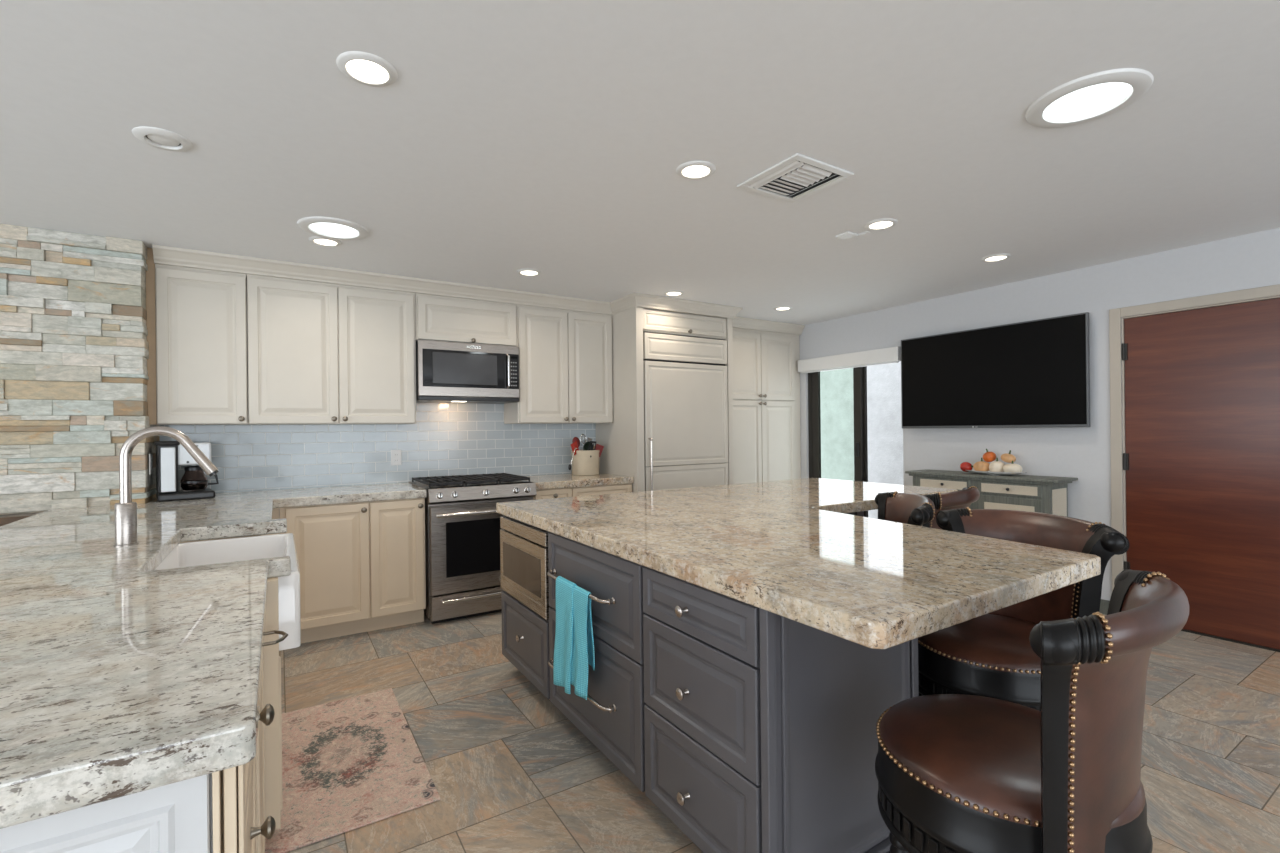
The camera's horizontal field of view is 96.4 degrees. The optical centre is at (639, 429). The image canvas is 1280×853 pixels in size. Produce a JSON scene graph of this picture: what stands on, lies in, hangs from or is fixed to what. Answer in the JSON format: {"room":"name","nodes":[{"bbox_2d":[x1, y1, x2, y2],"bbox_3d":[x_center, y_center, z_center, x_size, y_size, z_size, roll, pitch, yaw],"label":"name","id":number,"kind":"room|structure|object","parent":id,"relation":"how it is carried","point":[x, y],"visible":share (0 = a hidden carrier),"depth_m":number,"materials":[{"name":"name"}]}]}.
{"room":"kitchen","nodes":[
{"label":"kitchen","id":0,"kind":"room"},
{"bbox_2d":[0,224,159,514],"bbox_3d":[-3.775,0.141,2.940,1.957,2.419,0.474,-1,0,-32],"label":"wall","id":1,"kind":"structure","parent":0,"point":[74,345],"depth_m":3.11,"materials":[{"name":"stone"}]},
{"bbox_2d":[0,512,41,525],"bbox_3d":[-3.753,0.898,2.583,1.600,0.905,0.146,-1,0,-32],"label":"trim","id":2,"kind":"structure","parent":1,"relation":"attached to","point":[4,519],"depth_m":2.89,"materials":[{"name":"brown wood"}]},
{"bbox_2d":[149,454,152,474],"bbox_3d":[-2.862,0.201,3.347,0.008,0.120,0.076,-1,0,-32],"label":"wall outlet","id":3,"kind":"object","parent":1,"relation":"attached to","point":[150,455],"visible":1,"depth_m":3.33,"materials":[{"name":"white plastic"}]},
{"bbox_2d":[146,248,158,424],"bbox_3d":[-2.983,-0.552,3.523,0.042,1.046,0.322,-1,0,-32],"label":"strip","id":4,"kind":"object","parent":1,"relation":"attached to","point":[150,274],"visible":0.36,"depth_m":3.39,"materials":[{"name":"beige wood"}]},
{"bbox_2d":[155,264,249,424],"bbox_3d":[-2.758,-0.511,3.629,0.445,0.958,0.387,-1,0,-32],"label":"upper cabinet","id":5,"kind":"object","parent":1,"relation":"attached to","point":[202,349],"visible":0.96,"depth_m":3.49,"materials":[{"name":"beige paint"}]},
{"bbox_2d":[0,0,1279,324],"bbox_3d":[-0.215,-1.147,0.546,9.640,0.080,8.540,-1,0,-32],"label":"ceiling","id":6,"kind":"structure","parent":0,"point":[550,137],"depth_m":2.16,"materials":[{"name":"paint"}]},
{"bbox_2d":[132,126,193,151],"bbox_3d":[-1.788,-1.084,2.145,0.178,0.012,0.178,-1,0,-32],"label":"recessed light","id":7,"kind":"object","parent":6,"relation":"attached to","point":[164,139],"visible":1,"depth_m":2.13,"materials":[{"name":"white plastic"}]},
{"bbox_2d":[309,236,341,246],"bbox_3d":[-1.818,-1.085,3.307,0.170,0.009,0.170,-1,0,-32],"label":"recessed light","id":8,"kind":"object","parent":6,"relation":"in","point":[317,240],"visible":0.96,"depth_m":3.30,"materials":[{"name":"beige plastic"}]},
{"bbox_2d":[297,216,368,239],"bbox_3d":[-1.658,-1.083,3.100,0.344,0.016,0.344,-1,0,-32],"label":"recessed light","id":9,"kind":"object","parent":6,"relation":"attached to","point":[325,227],"visible":1,"depth_m":3.08,"materials":[{"name":"white plastic"}]},
{"bbox_2d":[309,223,357,235],"bbox_3d":[-1.658,-1.087,3.100,0.236,0.007,0.236,-1,0,-32],"label":"diffuser","id":10,"kind":"object","parent":9,"relation":"attached to","point":[318,229],"depth_m":3.10,"materials":[{"name":"white plastic"}]},
{"bbox_2d":[336,51,397,86],"bbox_3d":[-0.832,-1.096,1.747,0.170,0.009,0.170,-1,0,-32],"label":"recessed light","id":11,"kind":"object","parent":6,"relation":"in","point":[364,68],"visible":1,"depth_m":1.74,"materials":[{"name":"white plastic"}]},
{"bbox_2d":[517,269,540,275],"bbox_3d":[-0.775,-1.096,3.995,0.170,0.009,0.170,-1,0,-32],"label":"recessed light","id":12,"kind":"object","parent":6,"relation":"in","point":[526,272],"visible":1,"depth_m":3.99,"materials":[{"name":"beige"}]},
{"bbox_2d":[664,290,683,295],"bbox_3d":[0.276,-1.107,4.654,0.170,0.009,0.170,-1,0,-32],"label":"recessed light","id":13,"kind":"object","parent":6,"relation":"in","point":[673,292],"visible":1,"depth_m":4.64,"materials":[{"name":"beige"}]},
{"bbox_2d":[676,161,715,178],"bbox_3d":[0.239,-1.107,2.448,0.170,0.009,0.170,-1,0,-32],"label":"recessed light","id":14,"kind":"object","parent":6,"relation":"in","point":[691,169],"visible":1,"depth_m":2.44,"materials":[{"name":"beige"}]},
{"bbox_2d":[773,306,791,310],"bbox_3d":[1.321,-1.119,5.285,0.170,0.009,0.170,-1,0,-32],"label":"recessed light","id":15,"kind":"object","parent":6,"relation":"in","point":[780,308],"visible":1,"depth_m":5.27,"materials":[{"name":"beige"}]},
{"bbox_2d":[737,153,853,202],"bbox_3d":[0.689,-1.109,2.551,0.360,0.014,0.360,-1,0,-32],"label":"ceiling vent","id":16,"kind":"object","parent":6,"relation":"in","point":[798,176],"visible":1,"depth_m":2.53,"materials":[{"name":"white plastic"}]},
{"bbox_2d":[835,231,870,239],"bbox_3d":[1.220,-1.116,3.278,0.125,0.012,0.145,-1,0,-32],"label":"ceiling sensor","id":17,"kind":"object","parent":6,"relation":"attached to","point":[847,235],"visible":1,"depth_m":3.27,"materials":[{"name":"white plastic"}]},
{"bbox_2d":[864,218,897,229],"bbox_3d":[1.315,-1.119,3.122,0.170,0.009,0.170,-1,0,-32],"label":"recessed light","id":18,"kind":"object","parent":6,"relation":"in","point":[884,223],"visible":1,"depth_m":3.11,"materials":[{"name":"beige plastic"}]},
{"bbox_2d":[981,253,1010,261],"bbox_3d":[2.345,-1.129,3.767,0.170,0.009,0.170,-1,0,-32],"label":"recessed light","id":19,"kind":"object","parent":6,"relation":"in","point":[996,257],"visible":1,"depth_m":3.76,"materials":[{"name":"beige"}]},
{"bbox_2d":[1025,68,1153,127],"bbox_3d":[1.523,-1.117,1.952,0.344,0.016,0.344,-1,0,-32],"label":"recessed light","id":20,"kind":"object","parent":6,"relation":"attached to","point":[1085,99],"visible":1,"depth_m":1.93,"materials":[{"name":"white plastic"}]},
{"bbox_2d":[1044,82,1131,119],"bbox_3d":[1.523,-1.121,1.952,0.236,0.007,0.236,-1,0,-32],"label":"diffuser","id":21,"kind":"object","parent":20,"relation":"attached to","point":[1093,100],"depth_m":1.95,"materials":[{"name":"white plastic"}]},
{"bbox_2d":[281,611,1279,852],"bbox_3d":[-0.155,1.313,0.567,9.516,0.001,8.336,-1,0,-32],"label":"floor","id":22,"kind":"structure","parent":0,"point":[608,813],"depth_m":2.32,"materials":[{"name":"tile"}]},
{"bbox_2d":[0,764,245,852],"bbox_3d":[-0.974,0.889,0.547,0.986,0.864,0.055,-1,0,-32],"label":"end panel","id":23,"kind":"object","parent":22,"relation":"on","point":[185,816],"visible":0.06,"depth_m":0.74,"materials":[{"name":"white paint"}]},
{"bbox_2d":[180,535,260,542],"bbox_3d":[-2.212,0.902,2.855,0.675,0.864,0.900,-1,0,-32],"label":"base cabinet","id":24,"kind":"object","parent":22,"relation":"on","point":[253,535],"visible":0.02,"depth_m":2.54,"materials":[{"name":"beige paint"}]},
{"bbox_2d":[223,704,275,852],"bbox_3d":[-0.976,0.889,0.903,0.679,0.864,0.543,-1,0,-32],"label":"base cabinet","id":25,"kind":"object","parent":22,"relation":"on","point":[266,715],"visible":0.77,"depth_m":1.08,"materials":[{"name":"beige paint"}]},
{"bbox_2d":[256,630,287,852],"bbox_3d":[-1.227,0.893,1.366,0.669,0.862,0.500,-1,0,-32],"label":"base cabinet","id":26,"kind":"object","parent":22,"relation":"on","point":[260,751],"visible":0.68,"depth_m":1.51,"materials":[{"name":"beige paint"}]},
{"bbox_2d":[279,651,282,809],"bbox_3d":[-1.550,1.020,2.071,0.495,0.615,0.864,-1,0,-32],"label":"base cabinet","id":27,"kind":"object","parent":22,"relation":"on","point":[279,651],"visible":0.06,"depth_m":1.82,"materials":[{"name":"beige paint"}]},
{"bbox_2d":[263,577,280,829],"bbox_3d":[-1.149,0.839,1.762,0.065,0.759,0.080,-1,0,-32],"label":"pilaster","id":28,"kind":"object","parent":27,"relation":"attached to","point":[271,652],"visible":0.36,"depth_m":1.74,"materials":[{"name":"beige paint"}]},
{"bbox_2d":[273,498,425,642],"bbox_3d":[-1.991,0.900,3.885,0.906,0.864,0.655,-1,0,-32],"label":"base cabinet","id":29,"kind":"object","parent":22,"relation":"on","point":[362,564],"depth_m":3.67,"materials":[{"name":"beige paint"}]},
{"bbox_2d":[0,482,426,828],"bbox_3d":[-1.588,0.435,2.346,1.875,0.055,3.797,-1,0,-32],"label":"countertop","id":30,"kind":"structure","parent":29,"relation":"on","point":[120,675],"depth_m":1.05,"materials":[{"name":"stone"}]},
{"bbox_2d":[113,426,218,546],"bbox_3d":[-1.740,0.199,2.119,0.306,0.421,0.137,-1,0,-26],"label":"faucet","id":31,"kind":"object","parent":30,"relation":"on","point":[125,512],"visible":1,"depth_m":2.03,"materials":[{"name":"silver metal"}]},
{"bbox_2d":[153,441,218,501],"bbox_3d":[-2.765,0.244,3.489,0.303,0.352,0.235,-1,0,-42],"label":"coffee maker","id":32,"kind":"object","parent":30,"relation":"on","point":[170,455],"visible":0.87,"depth_m":3.39,"materials":[{"name":"black plastic"}]},
{"bbox_2d":[155,533,300,650],"bbox_3d":[-1.515,0.586,2.097,0.440,0.243,0.864,-1,0,-32],"label":"sink","id":33,"kind":"object","parent":30,"relation":"in","point":[187,554],"visible":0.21,"depth_m":2.35,"materials":[{"name":"white ceramic"}]},
{"bbox_2d":[265,688,439,852],"bbox_3d":[-1.210,1.318,2.329,0.530,0.008,1.035,-1,0,-32],"label":"rug","id":34,"kind":"object","parent":22,"relation":"on","point":[348,764],"visible":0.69,"depth_m":2.21,"materials":[{"name":"beige fabric"}]},
{"bbox_2d":[409,473,536,623],"bbox_3d":[-1.265,0.845,4.321,0.762,0.960,0.774,-1,0,-32],"label":"range","id":35,"kind":"object","parent":22,"relation":"on","point":[462,521],"visible":0.56,"depth_m":3.98,"materials":[{"name":"silver metal"}]},
{"bbox_2d":[409,480,532,490],"bbox_3d":[-1.291,0.410,4.354,0.762,0.020,0.695,-1,0,-32],"label":"cooktop","id":36,"kind":"object","parent":35,"relation":"in","point":[500,485],"depth_m":4.10,"materials":[{"name":"silver metal"}]},
{"bbox_2d":[501,515,549,698],"bbox_3d":[-0.340,0.883,3.000,0.655,0.864,0.645,-1,0,-32],"label":"base cabinet","id":37,"kind":"object","parent":22,"relation":"on","point":[525,634],"visible":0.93,"depth_m":2.80,"materials":[{"name":"grey paint"}]},
{"bbox_2d":[500,516,549,619],"bbox_3d":[-0.351,0.664,2.995,0.574,0.392,0.621,-1,0,-32],"label":"drawer microwave","id":38,"kind":"object","parent":37,"relation":"in","point":[524,569],"visible":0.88,"depth_m":2.79,"materials":[{"name":"silver metal"}]},
{"bbox_2d":[496,478,1100,648],"bbox_3d":[0.922,0.409,2.807,2.550,0.055,2.355,-1,0,-32],"label":"countertop","id":39,"kind":"structure","parent":37,"relation":"on","point":[790,549],"depth_m":1.78,"materials":[{"name":"stone"}]},
{"bbox_2d":[533,483,631,499],"bbox_3d":[-0.577,0.885,4.778,0.875,0.864,0.655,-1,0,-32],"label":"base cabinet","id":40,"kind":"object","parent":22,"relation":"on","point":[617,488],"visible":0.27,"depth_m":4.52,"materials":[{"name":"beige paint"}]},
{"bbox_2d":[524,473,633,489],"bbox_3d":[-0.605,0.425,4.809,0.881,0.055,0.682,-1,0,-32],"label":"countertop","id":41,"kind":"structure","parent":40,"relation":"on","point":[552,481],"depth_m":4.60,"materials":[{"name":"stone"}]},
{"bbox_2d":[571,450,599,475],"bbox_3d":[-0.481,0.288,5.042,0.252,0.216,0.252,-1,0,-32],"label":"utensil crock","id":42,"kind":"object","parent":41,"relation":"on","point":[585,462],"visible":0.85,"depth_m":4.93,"materials":[{"name":"ceramic"}]},
{"bbox_2d":[568,448,577,469],"bbox_3d":[-0.572,0.252,4.901,0.021,0.188,0.111,-1,0,40],"label":"measuring spoon","id":43,"kind":"object","parent":42,"relation":"in","point":[569,466],"visible":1,"depth_m":4.88,"materials":[{"name":"metal"}]},
{"bbox_2d":[570,441,578,454],"bbox_3d":[-0.547,0.237,4.944,0.013,0.274,0.145,-1,0,35],"label":"spatula","id":44,"kind":"object","parent":42,"relation":"in","point":[574,445],"visible":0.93,"depth_m":4.92,"materials":[{"name":"red plastic"}]},
{"bbox_2d":[572,437,579,446],"bbox_3d":[-0.550,0.218,5.027,0.098,0.309,0.033,-1,0,-26],"label":"spoon","id":45,"kind":"object","parent":42,"relation":"in","point":[575,439],"visible":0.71,"depth_m":5.02,"materials":[{"name":"red plastic"}]},
{"bbox_2d":[580,434,586,445],"bbox_3d":[-0.503,0.204,5.076,0.060,0.335,0.062,-1,0,22],"label":"whisk","id":46,"kind":"object","parent":42,"relation":"in","point":[582,437],"visible":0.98,"depth_m":5.07,"materials":[{"name":"metal"}]},
{"bbox_2d":[583,442,592,449],"bbox_3d":[-0.460,0.238,5.008,0.100,0.267,0.049,-1,0,-34],"label":"ladle","id":47,"kind":"object","parent":42,"relation":"in","point":[586,445],"visible":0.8,"depth_m":5.01,"materials":[{"name":"black plastic"}]},
{"bbox_2d":[588,441,595,449],"bbox_3d":[-0.423,0.235,5.003,0.085,0.273,0.052,-1,0,7],"label":"turner","id":48,"kind":"object","parent":42,"relation":"in","point":[591,442],"visible":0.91,"depth_m":5.00,"materials":[{"name":"black plastic"}]},
{"bbox_2d":[595,444,603,456],"bbox_3d":[-0.378,0.248,5.040,0.124,0.247,0.027,-1,0,-7],"label":"spatula","id":49,"kind":"object","parent":42,"relation":"in","point":[598,447],"visible":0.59,"depth_m":5.04,"materials":[{"name":"red plastic"}]},
{"bbox_2d":[547,532,646,791],"bbox_3d":[0.038,0.879,2.387,0.670,0.864,0.785,-1,0,-32],"label":"base cabinet","id":50,"kind":"object","parent":22,"relation":"on","point":[611,717],"visible":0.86,"depth_m":2.09,"materials":[{"name":"grey paint"}]},
{"bbox_2d":[553,576,594,699],"bbox_3d":[-0.259,0.815,2.238,0.078,0.428,0.282,-1,0,-32],"label":"dish towel","id":51,"kind":"object","parent":50,"relation":"hanging from","point":[574,640],"visible":1,"depth_m":2.21,"materials":[{"name":"teal fabric"}]},
{"bbox_2d":[596,307,733,491],"bbox_3d":[0.232,0.143,5.296,1.050,2.330,0.757,-1,0,-32],"label":"refrigerator surround","id":52,"kind":"object","parent":22,"relation":"on","point":[622,440],"visible":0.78,"depth_m":4.92,"materials":[{"name":"beige paint"}]},
{"bbox_2d":[643,332,727,490],"bbox_3d":[0.249,0.243,5.285,0.910,2.130,0.769,-1,0,-32],"label":"refrigerator","id":53,"kind":"object","parent":22,"relation":"on","point":[686,399],"visible":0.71,"depth_m":4.98,"materials":[{"name":"beige paint"}]},
{"bbox_2d":[643,566,761,852],"bbox_3d":[0.401,0.875,1.827,0.655,0.864,0.545,-1,0,-32],"label":"base cabinet","id":54,"kind":"object","parent":22,"relation":"on","point":[702,708],"visible":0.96,"depth_m":1.63,"materials":[{"name":"grey paint"}]},
{"bbox_2d":[732,327,800,483],"bbox_3d":[1.128,0.134,6.049,1.262,2.330,0.453,-1,0,-32],"label":"pantry cabinet","id":55,"kind":"object","parent":22,"relation":"on","point":[766,376],"visible":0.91,"depth_m":5.95,"materials":[{"name":"beige paint"}]},
{"bbox_2d":[759,608,918,852],"bbox_3d":[0.586,0.873,1.590,0.637,0.864,0.050,-1,0,-32],"label":"island end panel","id":56,"kind":"object","parent":22,"relation":"on","point":[824,695],"visible":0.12,"depth_m":1.54,"materials":[{"name":"grey paint"}]},
{"bbox_2d":[846,511,863,516],"bbox_3d":[0.591,0.873,3.460,1.340,0.864,0.812,-1,0,-32],"label":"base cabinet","id":57,"kind":"object","parent":22,"relation":"on","point":[861,513],"visible":0.02,"depth_m":3.44,"materials":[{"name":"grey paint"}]},
{"bbox_2d":[875,491,934,525],"bbox_3d":[1.030,0.800,2.570,0.566,1.000,0.598,-1,0,-7],"label":"bar stool","id":58,"kind":"object","parent":22,"relation":"on","point":[907,508],"visible":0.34,"depth_m":2.66,"materials":[{"name":"brown leather"}]},
{"bbox_2d":[923,486,979,529],"bbox_3d":[1.492,0.795,3.027,0.598,1.000,0.566,-1,0,-26],"label":"bar stool","id":59,"kind":"object","parent":22,"relation":"on","point":[962,499],"visible":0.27,"depth_m":2.74,"materials":[{"name":"brown leather"}]},
{"bbox_2d":[905,469,1077,516],"bbox_3d":[2.689,0.815,4.462,0.315,0.935,1.130,-1,0,-32],"label":"sideboard","id":60,"kind":"object","parent":22,"relation":"on","point":[1032,493],"visible":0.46,"depth_m":4.20,"materials":[{"name":"grey painted wood"},{"name":"cream painted wood"},{"name":"metal knobs"}]},
{"bbox_2d":[966,469,1026,474],"bbox_3d":[2.726,0.332,4.406,0.208,0.030,0.454,-1,0,-32],"label":"serving plate","id":61,"kind":"object","parent":60,"relation":"on","point":[989,472],"visible":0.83,"depth_m":4.33,"materials":[{"name":"white ceramic"}]},
{"bbox_2d":[960,462,972,471],"bbox_3d":[2.607,0.297,4.537,0.080,0.080,0.124,-1,0,-32],"label":"pumpkin","id":62,"kind":"object","parent":61,"relation":"on","point":[964,466],"visible":0.97,"depth_m":4.53,"materials":[{"name":"red food"}]},
{"bbox_2d":[973,458,988,470],"bbox_3d":[2.664,0.276,4.456,0.116,0.116,0.116,-1,0,-32],"label":"pumpkin","id":63,"kind":"object","parent":61,"relation":"on","point":[981,465],"visible":0.8,"depth_m":4.42,"materials":[{"name":"orange food"}]},
{"bbox_2d":[983,449,995,461],"bbox_3d":[2.714,0.201,4.441,0.092,0.105,0.091,-1,0,-32],"label":"pumpkin","id":64,"kind":"object","parent":63,"relation":"on","point":[988,456],"visible":1,"depth_m":4.41,"materials":[{"name":"orange food"}]},
{"bbox_2d":[989,458,1004,471],"bbox_3d":[2.727,0.274,4.366,0.110,0.120,0.110,-1,0,-32],"label":"pumpkin","id":65,"kind":"object","parent":61,"relation":"on","point":[996,466],"visible":0.79,"depth_m":4.33,"materials":[{"name":"white food"}]},
{"bbox_2d":[1003,461,1021,473],"bbox_3d":[2.781,0.279,4.270,0.124,0.107,0.123,-1,0,-32],"label":"pumpkin","id":66,"kind":"object","parent":61,"relation":"on","point":[1012,467],"visible":0.94,"depth_m":4.23,"materials":[{"name":"white food"}]},
{"bbox_2d":[1001,450,1015,462],"bbox_3d":[2.780,0.203,4.317,0.100,0.095,0.098,-1,0,-32],"label":"pumpkin","id":67,"kind":"object","parent":66,"relation":"on","point":[1006,457],"visible":0.98,"depth_m":4.29,"materials":[{"name":"orange food"}]},
{"bbox_2d":[918,507,1129,710],"bbox_3d":[1.231,0.798,1.899,0.566,1.000,0.598,-1,0,-45],"label":"bar stool","id":68,"kind":"object","parent":22,"relation":"on","point":[991,655],"visible":0.44,"depth_m":1.84,"materials":[{"name":"brown leather"}]},
{"bbox_2d":[918,614,1040,673],"bbox_3d":[1.177,0.686,1.911,0.488,0.055,0.488,-1,0,-30],"label":"seat cushion","id":69,"kind":"object","parent":68,"relation":"on","point":[987,643],"depth_m":1.80,"materials":[{"name":"brown leather"}]},
{"bbox_2d":[875,569,1188,852],"bbox_3d":[0.847,0.802,1.257,0.598,1.000,0.566,-1,0,-24],"label":"bar stool","id":70,"kind":"object","parent":22,"relation":"on","point":[956,773],"visible":1,"depth_m":1.06,"materials":[{"name":"brown leather"}]},
{"bbox_2d":[879,694,1144,828],"bbox_3d":[0.793,0.690,1.265,0.488,0.055,0.488,-1,0,-38],"label":"seat cushion","id":71,"kind":"object","parent":70,"relation":"on","point":[979,757],"depth_m":1.16,"materials":[{"name":"brown leather"}]},
{"bbox_2d":[799,228,1279,600],"bbox_3d":[3.821,0.060,3.089,0.120,2.420,8.340,-1,0,-32],"label":"wall","id":72,"kind":"structure","parent":0,"point":[1248,261],"depth_m":4.13,"materials":[{"name":"paint"}]},
{"bbox_2d":[152,244,804,334],"bbox_3d":[-0.461,-1.056,4.649,5.432,0.094,0.490,-1,0,-32],"label":"trim","id":73,"kind":"structure","parent":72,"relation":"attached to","point":[163,255],"depth_m":4.22,"materials":[{"name":"beige paint"}]},
{"bbox_2d":[798,346,900,373],"bbox_3d":[2.049,-0.680,5.697,0.074,0.142,1.185,-1,0,-32],"label":"roller shade","id":74,"kind":"object","parent":72,"relation":"attached to","point":[890,355],"visible":0.91,"depth_m":5.59,"materials":[{"name":"white fabric"}]},
{"bbox_2d":[808,361,903,518],"bbox_3d":[2.159,0.278,5.734,0.088,2.020,1.130,-1,0,-32],"label":"door","id":75,"kind":"structure","parent":72,"relation":"in","point":[855,431],"depth_m":5.67,"materials":[{"name":"white glass"}]},
{"bbox_2d":[901,312,1089,428],"bbox_3d":[2.758,-0.411,4.571,0.084,0.796,1.406,-1,0,-32],"label":"television","id":76,"kind":"object","parent":72,"relation":"attached to","point":[1034,373],"visible":1,"depth_m":4.43,"materials":[{"name":"black plastic"}]},
{"bbox_2d":[1099,599,1109,614],"bbox_3d":[2.832,1.231,4.550,0.012,0.100,1.480,-1,0,-32],"label":"baseboard","id":77,"kind":"structure","parent":72,"relation":"attached to","point":[1104,604],"depth_m":3.95,"materials":[{"name":"grey wood"}]},
{"bbox_2d":[1109,284,1279,590],"bbox_3d":[3.554,0.225,3.493,0.124,2.097,1.064,-1,0,-32],"label":"trim","id":78,"kind":"structure","parent":72,"relation":"attached to","point":[1117,316],"depth_m":3.86,"materials":[{"name":"white wood"}]},
{"bbox_2d":[1122,298,1279,651],"bbox_3d":[3.511,0.262,3.466,0.126,2.023,0.940,-1,0,-32],"label":"door","id":79,"kind":"structure","parent":72,"relation":"in","point":[1201,459],"depth_m":3.51,"materials":[{"name":"brown wood"}]},
{"bbox_3d":[-2.414,0.127,4.140,9.540,2.420,0.100,-1,0,-32],"label":"wall","id":80,"kind":"structure","parent":0,"visible":0},
{"bbox_2d":[247,274,416,424],"bbox_3d":[-2.139,-0.517,4.021,1.014,0.958,0.387,-1,0,-32],"label":"upper cabinet","id":81,"kind":"object","parent":80,"relation":"attached to","point":[319,353],"visible":1,"depth_m":3.86,"materials":[{"name":"beige paint"}]},
{"bbox_2d":[159,403,595,492],"bbox_3d":[-1.748,0.080,4.497,3.150,0.700,0.008,-1,0,-32],"label":"backsplash","id":82,"kind":"structure","parent":80,"relation":"attached to","point":[446,439],"depth_m":4.38,"materials":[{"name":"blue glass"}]},
{"bbox_2d":[391,450,401,465],"bbox_3d":[-1.878,0.216,4.404,0.076,0.120,0.008,-1,0,-32],"label":"wall outlet","id":83,"kind":"object","parent":80,"relation":"attached to","point":[395,454],"visible":1,"depth_m":4.40,"materials":[{"name":"white plastic"}]},
{"bbox_2d":[415,293,516,346],"bbox_3d":[-1.387,-0.832,4.498,0.768,0.345,0.387,-1,0,-32],"label":"upper cabinet","id":84,"kind":"object","parent":80,"relation":"attached to","point":[437,318],"visible":0.91,"depth_m":4.35,"materials":[{"name":"beige paint"}]},
{"bbox_2d":[416,340,519,403],"bbox_3d":[-1.370,-0.432,4.476,0.760,0.438,0.434,-1,0,-32],"label":"microwave oven","id":85,"kind":"object","parent":80,"relation":"attached to","point":[446,372],"visible":0.98,"depth_m":4.31,"materials":[{"name":"silver metal"}]},
{"bbox_2d":[504,305,612,423],"bbox_3d":[-0.689,-0.533,4.937,0.874,0.958,0.387,-1,0,-32],"label":"upper cabinet","id":86,"kind":"object","parent":80,"relation":"attached to","point":[565,356],"visible":0.98,"depth_m":4.79,"materials":[{"name":"beige paint"}]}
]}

